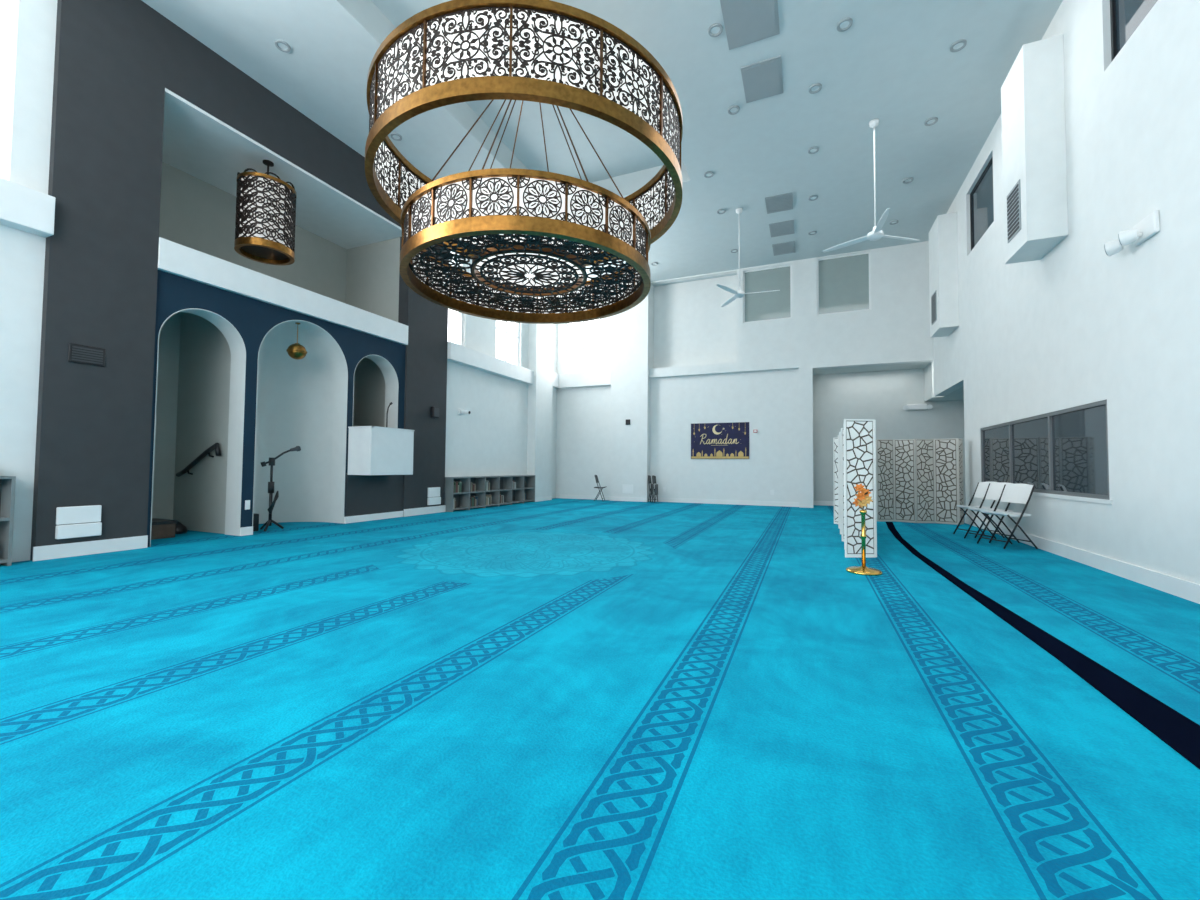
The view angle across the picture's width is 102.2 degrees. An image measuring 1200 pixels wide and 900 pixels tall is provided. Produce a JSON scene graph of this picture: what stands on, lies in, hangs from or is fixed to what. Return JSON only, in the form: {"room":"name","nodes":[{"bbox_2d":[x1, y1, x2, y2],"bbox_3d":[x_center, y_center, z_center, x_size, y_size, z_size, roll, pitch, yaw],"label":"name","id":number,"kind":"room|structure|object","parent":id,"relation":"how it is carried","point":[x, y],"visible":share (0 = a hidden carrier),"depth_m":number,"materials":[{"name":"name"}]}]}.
{"room":"mosque","nodes":[
{"label":"mosque","id":0,"kind":"room"},
{"bbox_2d":[152,162,346,519],"bbox_3d":[-8.624,-2.278,11.663,0.100,8.000,6.700,0,-2,23],"label":"wall","id":1,"kind":"structure","parent":0,"point":[196,214],"depth_m":10.70,"materials":[{"name":"paint"}]},
{"bbox_2d":[0,0,557,561],"bbox_3d":[-6.527,-2.782,11.003,0.300,9.000,23.500,0,-2,23],"label":"wall","id":2,"kind":"structure","parent":0,"point":[491,440],"depth_m":6.95,"materials":[{"name":"paint"}]},
{"bbox_2d":[0,0,15,179],"bbox_3d":[-8.690,-5.431,5.951,0.080,3.490,1.930,0,-2,23],"label":"window","id":3,"kind":"structure","parent":2,"relation":"in","point":[9,23],"depth_m":6.78,"materials":[{"name":"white glass"}]},
{"bbox_2d":[0,178,55,237],"bbox_3d":[-9.354,-3.482,3.696,0.250,0.550,7.200,0,-2,23],"label":"trim","id":4,"kind":"structure","parent":2,"relation":"attached to","point":[23,208],"depth_m":6.71,"materials":[{"name":"paint"}]},
{"bbox_2d":[55,505,101,538],"bbox_3d":[-7.768,1.070,7.231,0.080,0.460,0.480,0,-2,23],"label":"wall box","id":5,"kind":"object","parent":2,"relation":"attached to","point":[73,515],"visible":1,"depth_m":7.20,"materials":[{"name":"white plastic"}]},
{"bbox_2d":[68,343,104,366],"bbox_3d":[-7.761,-1.438,7.333,0.040,0.280,0.400,0,-2,23],"label":"air vent","id":6,"kind":"object","parent":2,"relation":"attached to","point":[83,354],"visible":1,"depth_m":7.32,"materials":[{"name":"black metal"}]},
{"bbox_2d":[32,535,147,560],"bbox_3d":[-7.720,1.487,7.401,0.030,0.200,1.280,0,-2,23],"label":"baseboard","id":7,"kind":"structure","parent":2,"relation":"attached to","point":[47,552],"depth_m":7.33,"materials":[{"name":"wood"}]},
{"bbox_2d":[30,0,167,559],"bbox_3d":[-7.853,-2.909,7.635,0.350,9.000,1.260,0,-2,23],"label":"wall","id":8,"kind":"structure","parent":2,"relation":"attached to","point":[93,433],"depth_m":7.51,"materials":[{"name":"grey paint"}]},
{"bbox_2d":[150,308,245,546],"bbox_3d":[-7.428,-0.461,8.884,0.462,4.200,1.400,0,-2,23],"label":"trim","id":9,"kind":"structure","parent":2,"relation":"attached to","point":[236,344],"depth_m":9.48,"materials":[{"name":"paint"}]},
{"bbox_2d":[176,443,220,476],"bbox_3d":[-8.195,0.207,9.923,1.418,0.706,0.138,0,-2,23],"label":"handrail","id":10,"kind":"object","parent":2,"relation":"attached to","point":[216,446],"visible":1,"depth_m":9.83,"materials":[{"name":"black metal"}]},
{"bbox_2d":[173,312,230,533],"bbox_3d":[-8.225,-0.662,10.092,1.850,4.670,0.100,0,-2,23],"label":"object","id":11,"kind":"structure","parent":2,"relation":"attached to","point":[199,504],"depth_m":10.04,"materials":[{"name":"paint"}]},
{"bbox_2d":[240,526,252,535],"bbox_3d":[-6.903,1.585,9.464,0.030,0.160,0.220,0,-2,23],"label":"baseboard","id":12,"kind":"structure","parent":2,"relation":"attached to","point":[244,531],"depth_m":9.45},
{"bbox_2d":[234,160,296,264],"bbox_3d":[-6.995,-5.066,10.169,1.040,1.980,1.040,0,-2,23],"label":"pendant lantern","id":13,"kind":"object","parent":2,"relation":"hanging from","point":[265,220],"visible":1,"depth_m":9.80,"materials":[{"name":"brown metal"}]},
{"bbox_2d":[239,176,292,246],"bbox_3d":[-6.997,-4.832,10.161,0.950,1.310,0.950,0,-2,23],"label":"diffuser","id":14,"kind":"object","parent":13,"relation":"attached to","point":[265,202],"depth_m":9.75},
{"bbox_2d":[147,270,405,546],"bbox_3d":[-6.641,-0.626,10.731,0.460,4.670,5.540,0,-2,23],"label":"trim","id":15,"kind":"structure","parent":2,"relation":"attached to","point":[252,318],"depth_m":9.54,"materials":[{"name":"blue paint"}]},
{"bbox_2d":[162,88,401,248],"bbox_3d":[-7.445,-6.053,11.280,2.410,0.060,5.540,0,-2,23],"label":"ceiling","id":16,"kind":"structure","parent":2,"relation":"attached to","point":[196,143],"depth_m":10.48,"materials":[{"name":"paint"}]},
{"bbox_2d":[165,19,400,226],"bbox_3d":[-6.483,-6.688,10.893,0.350,1.200,5.540,0,-2,23],"label":"wall","id":17,"kind":"structure","parent":2,"relation":"attached to","point":[196,73],"depth_m":9.69,"materials":[{"name":"grey paint"}]},
{"bbox_2d":[158,237,407,344],"bbox_3d":[-7.451,-3.220,11.175,2.450,0.530,5.540,0,-2,23],"label":"trim","id":18,"kind":"structure","parent":2,"relation":"attached to","point":[174,258],"depth_m":9.80,"materials":[{"name":"paint"}]},
{"bbox_2d":[253,323,333,523],"bbox_3d":[-7.418,-0.556,11.011,1.190,4.535,2.070,0,-2,23],"label":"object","id":19,"kind":"structure","parent":2,"relation":"attached to","point":[295,397],"depth_m":11.71,"materials":[{"name":"paint"}]},
{"bbox_2d":[286,322,306,359],"bbox_3d":[-6.693,-2.406,10.711,0.392,0.815,0.392,0,-2,23],"label":"globe pendant","id":20,"kind":"object","parent":2,"relation":"hanging from","point":[296,351],"visible":1,"depth_m":10.60,"materials":[{"name":"brown metal"}]},
{"bbox_2d":[252,320,347,525],"bbox_3d":[-6.659,-0.560,10.687,0.462,4.535,2.070,0,-2,23],"label":"trim","id":21,"kind":"structure","parent":2,"relation":"attached to","point":[337,505],"depth_m":11.58,"materials":[{"name":"paint"}]},
{"bbox_2d":[346,237,399,426],"bbox_3d":[-6.526,-2.186,13.809,2.070,8.000,0.100,0,-2,23],"label":"wall","id":22,"kind":"structure","parent":2,"relation":"attached to","point":[372,274],"depth_m":13.77,"materials":[{"name":"paint"}]},
{"bbox_2d":[345,473,403,516],"bbox_3d":[-5.697,1.092,12.319,0.050,1.040,1.760,0,-2,23],"label":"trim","id":23,"kind":"structure","parent":2,"relation":"attached to","point":[365,494],"depth_m":12.21,"materials":[{"name":"grey paint"}]},
{"bbox_2d":[352,355,398,427],"bbox_3d":[-5.910,-0.927,12.443,0.462,3.000,1.400,0,-2,23],"label":"trim","id":24,"kind":"structure","parent":2,"relation":"attached to","point":[390,376],"depth_m":13.04,"materials":[{"name":"paint"}]},
{"bbox_2d":[347,426,414,474],"bbox_3d":[-5.398,0.038,12.002,0.760,1.150,1.340,0,-2,23],"label":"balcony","id":25,"kind":"object","parent":2,"relation":"attached to","point":[372,450],"visible":1,"depth_m":11.53,"materials":[{"name":"paint"}]},
{"bbox_2d":[344,505,445,523],"bbox_3d":[-5.351,1.700,13.018,0.090,0.200,3.400,0,-2,23],"label":"baseboard","id":26,"kind":"structure","parent":2,"relation":"attached to","point":[369,517],"depth_m":12.87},
{"bbox_2d":[398,237,448,516],"bbox_3d":[-5.114,-2.666,14.040,0.350,9.000,1.600,0,-2,23],"label":"wall","id":27,"kind":"structure","parent":2,"relation":"attached to","point":[426,321],"depth_m":13.82,"materials":[{"name":"grey paint"}]},
{"bbox_2d":[427,487,440,504],"bbox_3d":[-4.826,1.341,14.113,0.080,0.500,0.480,0,-2,23],"label":"wall box","id":28,"kind":"object","parent":2,"relation":"attached to","point":[434,492],"visible":1,"depth_m":14.07,"materials":[{"name":"white plastic"}]},
{"bbox_2d":[459,259,463,345],"bbox_3d":[-4.644,-5.066,15.416,0.080,3.500,0.830,0,-2,23],"label":"window","id":29,"kind":"structure","parent":2,"relation":"in","point":[462,265],"depth_m":15.72,"materials":[{"name":"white glass"}]},
{"bbox_2d":[447,342,533,384],"bbox_3d":[-3.688,-2.939,16.950,0.250,0.530,4.850,0,-2,23],"label":"trim","id":30,"kind":"structure","parent":2,"relation":"attached to","point":[456,353],"depth_m":16.42,"materials":[{"name":"paint"}]},
{"bbox_2d":[496,321,518,365],"bbox_3d":[-3.501,-4.965,18.090,0.080,3.500,1.650,0,-2,23],"label":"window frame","id":31,"kind":"structure","parent":2,"relation":"in","point":[505,331],"depth_m":18.45,"materials":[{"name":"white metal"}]},
{"bbox_2d":[527,324,552,496],"bbox_3d":[-2.423,-2.447,19.764,0.360,9.000,1.350,0,-2,23],"label":"column","id":32,"kind":"structure","parent":2,"relation":"attached to","point":[540,359],"depth_m":19.41,"materials":[{"name":"paint"}]},
{"bbox_2d":[338,0,689,195],"bbox_3d":[-1.611,-7.665,8.869,4.370,0.660,10.620,0,-2,23],"label":"ceiling","id":33,"kind":"structure","parent":0,"point":[631,164],"depth_m":11.85,"materials":[{"name":"paint"}]},
{"bbox_2d":[365,0,682,323],"bbox_3d":[-1.167,-5.330,8.286,5.088,5.200,5.088,1,-2,-1],"label":"chandelier","id":34,"kind":"object","parent":33,"relation":"hanging from","point":[530,236],"visible":1,"depth_m":6.44,"materials":[{"name":"brown metal"}]},
{"bbox_2d":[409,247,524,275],"bbox_3d":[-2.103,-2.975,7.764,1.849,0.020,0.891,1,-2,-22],"label":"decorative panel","id":35,"kind":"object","parent":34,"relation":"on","point":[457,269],"depth_m":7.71,"materials":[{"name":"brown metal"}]},
{"bbox_2d":[410,262,523,283],"bbox_3d":[-2.202,-2.962,8.148,1.849,0.020,0.891,0,-2,1],"label":"decorative panel","id":36,"kind":"object","parent":34,"relation":"on","point":[457,270],"depth_m":8.09,"materials":[{"name":"brown metal"}]},
{"bbox_2d":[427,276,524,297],"bbox_3d":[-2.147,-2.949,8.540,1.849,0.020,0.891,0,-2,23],"label":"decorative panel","id":37,"kind":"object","parent":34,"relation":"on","point":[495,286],"depth_m":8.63,"materials":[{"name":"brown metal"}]},
{"bbox_2d":[427,238,525,274],"bbox_3d":[-1.864,-2.983,7.448,1.849,0.020,0.891,2,-3,-44],"label":"decorative panel","id":38,"kind":"object","parent":34,"relation":"on","point":[463,244],"depth_m":7.43,"materials":[{"name":"brown metal"}]},
{"bbox_2d":[452,277,526,306],"bbox_3d":[-1.946,-2.935,8.881,0.891,0.020,1.849,2,-3,-44],"label":"decorative panel","id":39,"kind":"object","parent":34,"relation":"on","point":[495,286],"depth_m":8.95,"materials":[{"name":"brown metal"}]},
{"bbox_2d":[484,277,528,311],"bbox_3d":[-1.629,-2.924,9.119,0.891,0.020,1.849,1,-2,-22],"label":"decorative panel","id":40,"kind":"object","parent":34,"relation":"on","point":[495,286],"depth_m":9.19,"materials":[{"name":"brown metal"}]},
{"bbox_2d":[493,234,541,273],"bbox_3d":[-1.131,-2.986,7.191,0.891,0.020,1.849,0,-2,1],"label":"decorative panel","id":41,"kind":"object","parent":34,"relation":"on","point":[498,239],"depth_m":7.28,"materials":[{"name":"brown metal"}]},
{"bbox_2d":[405,177,645,312],"bbox_3d":[-1.186,-3.186,8.213,3.960,0.550,3.960,0,-2,23],"label":"tier","id":42,"kind":"object","parent":34,"relation":"attached to","point":[531,275],"depth_m":7.28,"materials":[{"name":"metal"}]},
{"bbox_2d":[518,278,556,312],"bbox_3d":[-1.245,-2.917,9.218,0.891,0.020,1.849,0,-2,1],"label":"decorative panel","id":43,"kind":"object","parent":34,"relation":"on","point":[527,302],"depth_m":9.21,"materials":[{"name":"brown metal"}]},
{"bbox_2d":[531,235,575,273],"bbox_3d":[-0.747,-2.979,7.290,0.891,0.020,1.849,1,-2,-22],"label":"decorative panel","id":44,"kind":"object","parent":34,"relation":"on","point":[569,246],"depth_m":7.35,"materials":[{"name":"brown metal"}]},
{"bbox_2d":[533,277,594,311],"bbox_3d":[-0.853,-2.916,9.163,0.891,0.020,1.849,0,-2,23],"label":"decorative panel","id":45,"kind":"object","parent":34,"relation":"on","point":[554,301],"depth_m":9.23,"materials":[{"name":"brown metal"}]},
{"bbox_2d":[533,242,616,274],"bbox_3d":[-0.430,-2.968,7.528,0.891,0.020,1.849,2,-3,-44],"label":"decorative panel","id":46,"kind":"object","parent":34,"relation":"on","point":[567,246],"depth_m":7.52,"materials":[{"name":"brown metal"}]},
{"bbox_2d":[534,277,621,307],"bbox_3d":[-0.511,-2.920,8.962,1.849,0.020,0.891,2,-3,-44],"label":"decorative panel","id":47,"kind":"object","parent":34,"relation":"on","point":[569,287],"depth_m":8.99,"materials":[{"name":"brown metal"}]},
{"bbox_2d":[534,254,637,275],"bbox_3d":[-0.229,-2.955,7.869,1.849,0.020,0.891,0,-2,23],"label":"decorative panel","id":48,"kind":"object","parent":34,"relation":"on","point":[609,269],"depth_m":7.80,"materials":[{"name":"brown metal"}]},
{"bbox_2d":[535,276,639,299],"bbox_3d":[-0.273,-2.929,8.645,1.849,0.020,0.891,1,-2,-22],"label":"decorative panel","id":49,"kind":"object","parent":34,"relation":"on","point":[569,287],"depth_m":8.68,"materials":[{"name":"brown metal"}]},
{"bbox_2d":[536,268,642,287],"bbox_3d":[-0.174,-2.941,8.262,1.849,0.020,0.891,0,-2,1],"label":"decorative panel","id":50,"kind":"object","parent":34,"relation":"on","point":[598,281],"depth_m":8.27,"materials":[{"name":"brown metal"}]},
{"bbox_2d":[0,0,1062,285],"bbox_3d":[-0.928,-7.355,9.001,17.300,0.100,23.900,0,-2,23],"label":"ceiling","id":51,"kind":"structure","parent":0,"point":[895,65],"depth_m":10.04,"materials":[{"name":"paint"}]},
{"bbox_2d":[275,39,290,52],"bbox_3d":[-5.764,-7.344,8.804,0.250,0.040,0.250,0,-2,23],"label":"recessed light","id":52,"kind":"object","parent":51,"relation":"in","point":[283,46],"visible":1,"depth_m":8.79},
{"bbox_2d":[708,23,722,36],"bbox_3d":[2.005,-7.290,8.408,0.250,0.040,0.250,0,-2,23],"label":"recessed light","id":53,"kind":"object","parent":51,"relation":"in","point":[715,29],"visible":1,"depth_m":8.39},
{"bbox_2d":[716,208,779,306],"bbox_3d":[4.278,-5.784,14.097,1.784,2.620,1.960,0,-2,23],"label":"ceiling fan","id":54,"kind":"object","parent":51,"relation":"hanging from","point":[737,294],"visible":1,"depth_m":14.17,"materials":[{"name":"white plastic"}]},
{"bbox_2d":[720,0,779,49],"bbox_3d":[2.514,-7.295,8.098,0.860,0.042,1.150,0,-2,23],"label":"ceiling vent","id":55,"kind":"object","parent":51,"relation":"in","point":[746,22],"visible":1,"depth_m":8.20,"materials":[{"name":"metal"}]},
{"bbox_2d":[741,55,782,102],"bbox_3d":[3.188,-7.241,9.495,0.720,0.042,0.950,0,-2,23],"label":"ceiling vent","id":56,"kind":"object","parent":51,"relation":"in","point":[763,79],"visible":1,"depth_m":9.44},
{"bbox_2d":[765,192,792,213],"bbox_3d":[5.148,-7.072,13.901,0.720,0.045,0.900,0,-2,23],"label":"ceiling vent","id":57,"kind":"object","parent":51,"relation":"in","point":[783,202],"visible":1,"depth_m":13.86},
{"bbox_2d":[769,220,794,236],"bbox_3d":[5.776,-7.016,15.371,0.720,0.045,0.900,0,-2,23],"label":"ceiling vent","id":58,"kind":"object","parent":51,"relation":"in","point":[786,227],"visible":1,"depth_m":15.31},
{"bbox_2d":[772,241,795,255],"bbox_3d":[6.365,-6.963,16.750,0.720,0.045,0.900,0,-2,23],"label":"ceiling vent","id":59,"kind":"object","parent":51,"relation":"in","point":[787,247],"visible":1,"depth_m":16.70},
{"bbox_2d":[808,83,821,93],"bbox_3d":[4.299,-7.226,9.678,0.250,0.040,0.250,0,-2,23],"label":"recessed light","id":60,"kind":"object","parent":51,"relation":"in","point":[814,88],"visible":1,"depth_m":9.66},
{"bbox_2d":[836,17,852,31],"bbox_3d":[4.181,-7.275,8.283,0.250,0.040,0.250,0,-2,23],"label":"recessed light","id":61,"kind":"object","parent":51,"relation":"in","point":[844,24],"visible":1,"depth_m":8.28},
{"bbox_2d":[823,119,919,251],"bbox_3d":[5.860,-5.898,10.378,1.960,2.620,1.784,0,-2,23],"label":"ceiling fan","id":62,"kind":"object","parent":51,"relation":"hanging from","point":[876,233],"visible":1,"depth_m":10.55,"materials":[{"name":"white plastic"}]},
{"bbox_2d":[950,39,966,51],"bbox_3d":[6.415,-7.242,8.675,0.250,0.040,0.250,0,-2,23],"label":"recessed light","id":63,"kind":"object","parent":51,"relation":"in","point":[960,44],"visible":1,"depth_m":8.67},
{"bbox_2d":[0,498,1199,899],"bbox_3d":[0.509,1.757,8.802,20.000,0.100,25.300,0,-2,23],"label":"floor","id":64,"kind":"structure","parent":0,"point":[556,698],"depth_m":2.70,"materials":[{"name":"teal carpet"}]},
{"bbox_2d":[0,476,15,565],"bbox_3d":[-8.529,0.913,5.478,0.320,1.200,2.430,0,-2,23],"label":"bookshelf","id":65,"kind":"object","parent":64,"relation":"on","point":[7,483],"visible":1,"depth_m":6.53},
{"bbox_2d":[151,518,177,539],"bbox_3d":[-8.438,1.475,8.992,0.740,0.320,0.640,0,-2,23],"label":"crate","id":66,"kind":"object","parent":64,"relation":"on","point":[160,528],"visible":0.5,"depth_m":8.97,"materials":[{"name":"brown wood"}]},
{"bbox_2d":[175,521,187,533],"bbox_3d":[-8.478,1.532,9.660,0.520,0.250,0.364,0,-2,23],"label":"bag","id":67,"kind":"object","parent":64,"relation":"on","point":[180,528],"visible":0.31,"depth_m":9.58,"materials":[{"name":"black fabric"}]},
{"bbox_2d":[253,513,258,531],"bbox_3d":[-7.249,1.500,10.018,0.280,0.360,0.220,0,-2,23],"label":"equipment box","id":68,"kind":"object","parent":64,"relation":"on","point":[255,516],"visible":0.29,"depth_m":10.01,"materials":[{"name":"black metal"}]},
{"bbox_2d":[260,446,300,530],"bbox_3d":[-6.764,0.792,10.236,0.716,1.784,0.448,1,-2,-27],"label":"microphone stand","id":69,"kind":"object","parent":64,"relation":"on","point":[271,461],"visible":1,"depth_m":10.18,"materials":[{"name":"black metal"}]},
{"bbox_2d":[444,475,534,511],"bbox_3d":[-3.653,1.423,16.781,0.400,1.040,4.790,0,-2,23],"label":"bookshelf","id":70,"kind":"object","parent":64,"relation":"on","point":[499,485],"visible":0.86,"depth_m":16.69,"materials":[{"name":"wood"}]},
{"bbox_2d":[610,496,646,501],"bbox_3d":[1.144,2.000,19.703,1.600,0.170,0.030,0,-2,23],"label":"baseboard","id":71,"kind":"structure","parent":64,"relation":"on","point":[634,499],"depth_m":19.66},
{"bbox_2d":[833,419,876,557],"bbox_3d":[5.151,0.690,9.931,0.502,2.190,5.144,0,-2,24],"label":"folding screen","id":72,"kind":"object","parent":64,"relation":"on","point":[854,448],"visible":0.91,"depth_m":7.71,"materials":[{"name":"wood"}]},
{"bbox_2d":[846,510,882,575],"bbox_3d":[3.582,1.235,6.584,0.440,0.845,0.440,0,-2,23],"label":"stanchion","id":73,"kind":"object","parent":64,"relation":"on","point":[860,570],"visible":1,"depth_m":6.56,"materials":[{"name":"gold metal"}]},
{"bbox_2d":[853,483,871,508],"bbox_3d":[3.584,0.630,6.606,0.257,0.348,0.247,0,-2,23],"label":"bunch","id":74,"kind":"object","parent":73,"relation":"on","point":[863,498],"visible":1,"depth_m":6.55,"materials":[{"name":"orange plant"}]},
{"bbox_2d":[876,438,963,524],"bbox_3d":[8.312,0.813,12.872,2.291,2.200,0.472,0,-2,23],"label":"folding screen","id":75,"kind":"object","parent":64,"relation":"on","point":[901,464],"visible":0.85,"depth_m":12.70,"materials":[{"name":"wood"}]},
{"bbox_2d":[953,482,1004,537],"bbox_3d":[7.970,1.239,10.200,0.661,1.152,0.614,1,-2,-1],"label":"folding chair","id":76,"kind":"object","parent":64,"relation":"on","point":[981,488],"visible":0.62,"depth_m":10.35,"materials":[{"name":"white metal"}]},
{"bbox_2d":[964,482,1019,542],"bbox_3d":[7.713,1.215,9.549,0.661,1.152,0.614,1,-2,-4],"label":"folding chair","id":77,"kind":"object","parent":64,"relation":"on","point":[994,490],"visible":0.74,"depth_m":9.67,"materials":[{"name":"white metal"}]},
{"bbox_2d":[977,484,1037,548],"bbox_3d":[7.444,1.189,8.870,0.661,1.152,0.614,1,-2,-2],"label":"folding chair","id":78,"kind":"object","parent":64,"relation":"on","point":[1011,493],"visible":1,"depth_m":8.85,"materials":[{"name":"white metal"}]},
{"bbox_2d":[886,522,1199,768],"bbox_3d":[4.813,1.663,6.585,0.460,0.008,13.600,0,-2,23],"label":"floor strip","id":79,"kind":"object","parent":64,"relation":"on","point":[1182,734],"visible":1,"depth_m":3.16,"materials":[{"name":"black fabric"}]},
{"bbox_2d":[653,275,736,367],"bbox_3d":[3.864,-4.945,19.712,3.570,3.900,0.100,0,-2,23],"label":"wall","id":80,"kind":"structure","parent":0,"point":[692,327],"depth_m":19.67,"materials":[{"name":"paint"}]},
{"bbox_2d":[556,241,932,500],"bbox_3d":[4.582,-2.419,18.793,14.605,9.000,0.250,0,-2,23],"label":"wall","id":81,"kind":"structure","parent":0,"point":[896,328],"depth_m":17.62,"materials":[{"name":"paint"}]},
{"bbox_2d":[566,322,599,373],"bbox_3d":[-0.701,-4.961,21.142,1.650,3.250,0.080,0,-2,23],"label":"window","id":82,"kind":"structure","parent":81,"relation":"in","point":[584,323],"depth_m":21.13,"materials":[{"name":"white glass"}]},
{"bbox_2d":[557,370,610,388],"bbox_3d":[-0.694,-3.016,20.815,2.600,0.600,0.220,0,-2,23],"label":"trim","id":83,"kind":"structure","parent":81,"relation":"attached to","point":[598,378],"depth_m":20.68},
{"bbox_2d":[560,494,609,499],"bbox_3d":[-0.631,2.019,20.701,2.450,0.170,0.030,0,-2,23],"label":"baseboard","id":84,"kind":"structure","parent":81,"relation":"attached to","point":[591,497],"depth_m":20.71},
{"bbox_2d":[610,291,649,501],"bbox_3d":[1.232,-2.408,19.969,1.600,9.000,0.220,0,-2,23],"label":"column","id":85,"kind":"structure","parent":81,"relation":"attached to","point":[630,329],"depth_m":19.83,"materials":[{"name":"paint"}]},
{"bbox_2d":[651,285,653,367],"bbox_3d":[2.178,-5.092,20.248,0.050,3.600,0.350,0,-2,23],"label":"trim","id":86,"kind":"structure","parent":81,"relation":"attached to","point":[652,317],"depth_m":20.22,"materials":[{"name":"paint"}]},
{"bbox_2d":[691,422,748,458],"bbox_3d":[4.615,-0.350,18.721,2.220,1.400,0.031,0,-2,23],"label":"banner","id":87,"kind":"object","parent":81,"relation":"attached to","point":[708,440],"visible":1,"depth_m":18.71,"materials":[{"name":"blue fabric"}]},
{"bbox_2d":[650,368,798,501],"bbox_3d":[4.680,-0.467,18.785,5.750,5.100,0.110,0,-2,23],"label":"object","id":88,"kind":"structure","parent":81,"relation":"attached to","point":[768,400],"depth_m":18.61,"materials":[{"name":"paint"}]},
{"bbox_2d":[651,497,798,506],"bbox_3d":[4.626,1.994,18.639,5.640,0.170,0.030,0,-2,23],"label":"baseboard","id":89,"kind":"structure","parent":81,"relation":"attached to","point":[680,500],"depth_m":18.48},
{"bbox_2d":[743,264,791,322],"bbox_3d":[6.273,-5.822,18.172,1.720,2.010,0.080,0,-2,23],"label":"window","id":90,"kind":"structure","parent":81,"relation":"in","point":[773,305],"depth_m":18.15,"materials":[{"name":"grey glass"}]},
{"bbox_2d":[799,368,812,507],"bbox_3d":[7.391,-0.441,17.381,0.460,5.000,0.100,0,-2,23],"label":"trim","id":91,"kind":"structure","parent":81,"relation":"attached to","point":[805,374],"depth_m":17.34,"materials":[{"name":"paint"}]},
{"bbox_2d":[817,252,870,314],"bbox_3d":[8.623,-5.861,17.169,1.690,2.060,0.080,0,-2,23],"label":"window","id":92,"kind":"structure","parent":81,"relation":"in","point":[843,282],"depth_m":17.15,"materials":[{"name":"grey glass"}]},
{"bbox_2d":[813,362,930,374],"bbox_3d":[9.744,-2.970,17.445,4.045,0.100,1.290,0,-2,23],"label":"trim","id":93,"kind":"structure","parent":81,"relation":"attached to","point":[919,365],"depth_m":17.38,"materials":[{"name":"paint"}]},
{"bbox_2d":[924,361,942,401],"bbox_3d":[11.441,-2.382,16.642,0.300,1.300,1.190,0,-2,23],"label":"trim","id":94,"kind":"structure","parent":81,"relation":"attached to","point":[929,396],"depth_m":16.49,"materials":[{"name":"paint"}]},
{"bbox_2d":[813,368,965,505],"bbox_3d":[11.085,-0.458,17.424,6.500,5.100,0.100,0,-2,23],"label":"wall","id":95,"kind":"structure","parent":0,"point":[880,396],"depth_m":17.82,"materials":[{"name":"paint"}]},
{"bbox_2d":[903,404,932,409],"bbox_3d":[11.254,-1.526,17.197,0.896,0.218,0.219,0,-2,23],"label":"emergency light","id":96,"kind":"object","parent":95,"relation":"attached to","point":[908,406],"visible":1,"depth_m":17.18,"materials":[{"name":"white plastic"}]},
{"bbox_2d":[933,0,1199,583],"bbox_3d":[6.561,-2.866,5.226,0.300,9.000,23.160,0,-2,23],"label":"wall","id":97,"kind":"structure","parent":0,"point":[1078,324],"depth_m":6.60,"materials":[{"name":"paint"}]},
{"bbox_2d":[929,212,958,337],"bbox_3d":[9.843,-4.956,13.919,0.468,3.170,1.130,0,-2,23],"label":"chase","id":98,"kind":"object","parent":97,"relation":"attached to","point":[943,240],"visible":1,"depth_m":13.44,"materials":[{"name":"paint"}]},
{"bbox_2d":[931,291,936,324],"bbox_3d":[9.632,-4.096,13.977,0.025,0.850,0.560,0,-2,23],"label":"grille","id":99,"kind":"object","parent":98,"relation":"attached to","point":[934,295],"depth_m":13.90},
{"bbox_2d":[936,386,963,400],"bbox_3d":[12.013,-1.852,14.468,2.455,0.100,4.900,0,-2,23],"label":"trim","id":100,"kind":"structure","parent":97,"relation":"attached to","point":[957,395],"depth_m":15.90,"materials":[{"name":"paint"}]},
{"bbox_2d":[970,156,993,250],"bbox_3d":[9.250,-5.865,11.639,0.080,1.620,1.950,0,-2,23],"label":"window","id":101,"kind":"structure","parent":97,"relation":"in","point":[981,196],"depth_m":11.79,"materials":[{"name":"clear glass"}]},
{"bbox_2d":[1001,34,1067,263],"bbox_3d":[7.419,-5.053,8.337,0.538,3.300,1.000,0,-2,23],"label":"chase","id":102,"kind":"object","parent":97,"relation":"attached to","point":[1035,214],"visible":1,"depth_m":7.93,"materials":[{"name":"paint"}]},
{"bbox_2d":[1007,179,1020,242],"bbox_3d":[7.175,-4.128,8.407,0.025,0.850,0.560,0,-2,23],"label":"grille","id":103,"kind":"object","parent":102,"relation":"attached to","point":[1014,195],"depth_m":8.36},
{"bbox_2d":[980,399,1109,499],"bbox_3d":[8.159,0.085,9.181,0.080,1.400,5.390,0,-2,23],"label":"window","id":104,"kind":"structure","parent":97,"relation":"in","point":[1065,451],"depth_m":8.27,"materials":[{"name":"clear glass"}]},
{"bbox_2d":[1032,492,1112,504],"bbox_3d":[8.098,0.815,9.180,0.020,0.060,5.530,0,-2,23],"label":"trim","id":105,"kind":"structure","parent":97,"relation":"attached to","point":[1094,500],"depth_m":7.51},
{"bbox_2d":[964,515,1199,603],"bbox_3d":[5.789,1.481,3.780,0.030,0.200,19.600,0,-2,23],"label":"baseboard","id":106,"kind":"structure","parent":97,"relation":"attached to","point":[1185,589],"depth_m":6.53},
{"bbox_2d":[1104,210,1159,255],"bbox_3d":[6.616,-2.684,6.075,0.267,0.284,0.676,0,-2,23],"label":"emergency light","id":107,"kind":"object","parent":97,"relation":"attached to","point":[1149,226],"visible":1,"depth_m":5.95,"materials":[{"name":"white plastic"}]},
{"bbox_2d":[1110,0,1157,61],"bbox_3d":[6.531,-6.201,5.279,0.080,1.730,3.200,0,-2,23],"label":"window","id":108,"kind":"structure","parent":97,"relation":"in","point":[1126,16],"depth_m":6.52,"materials":[{"name":"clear glass"}]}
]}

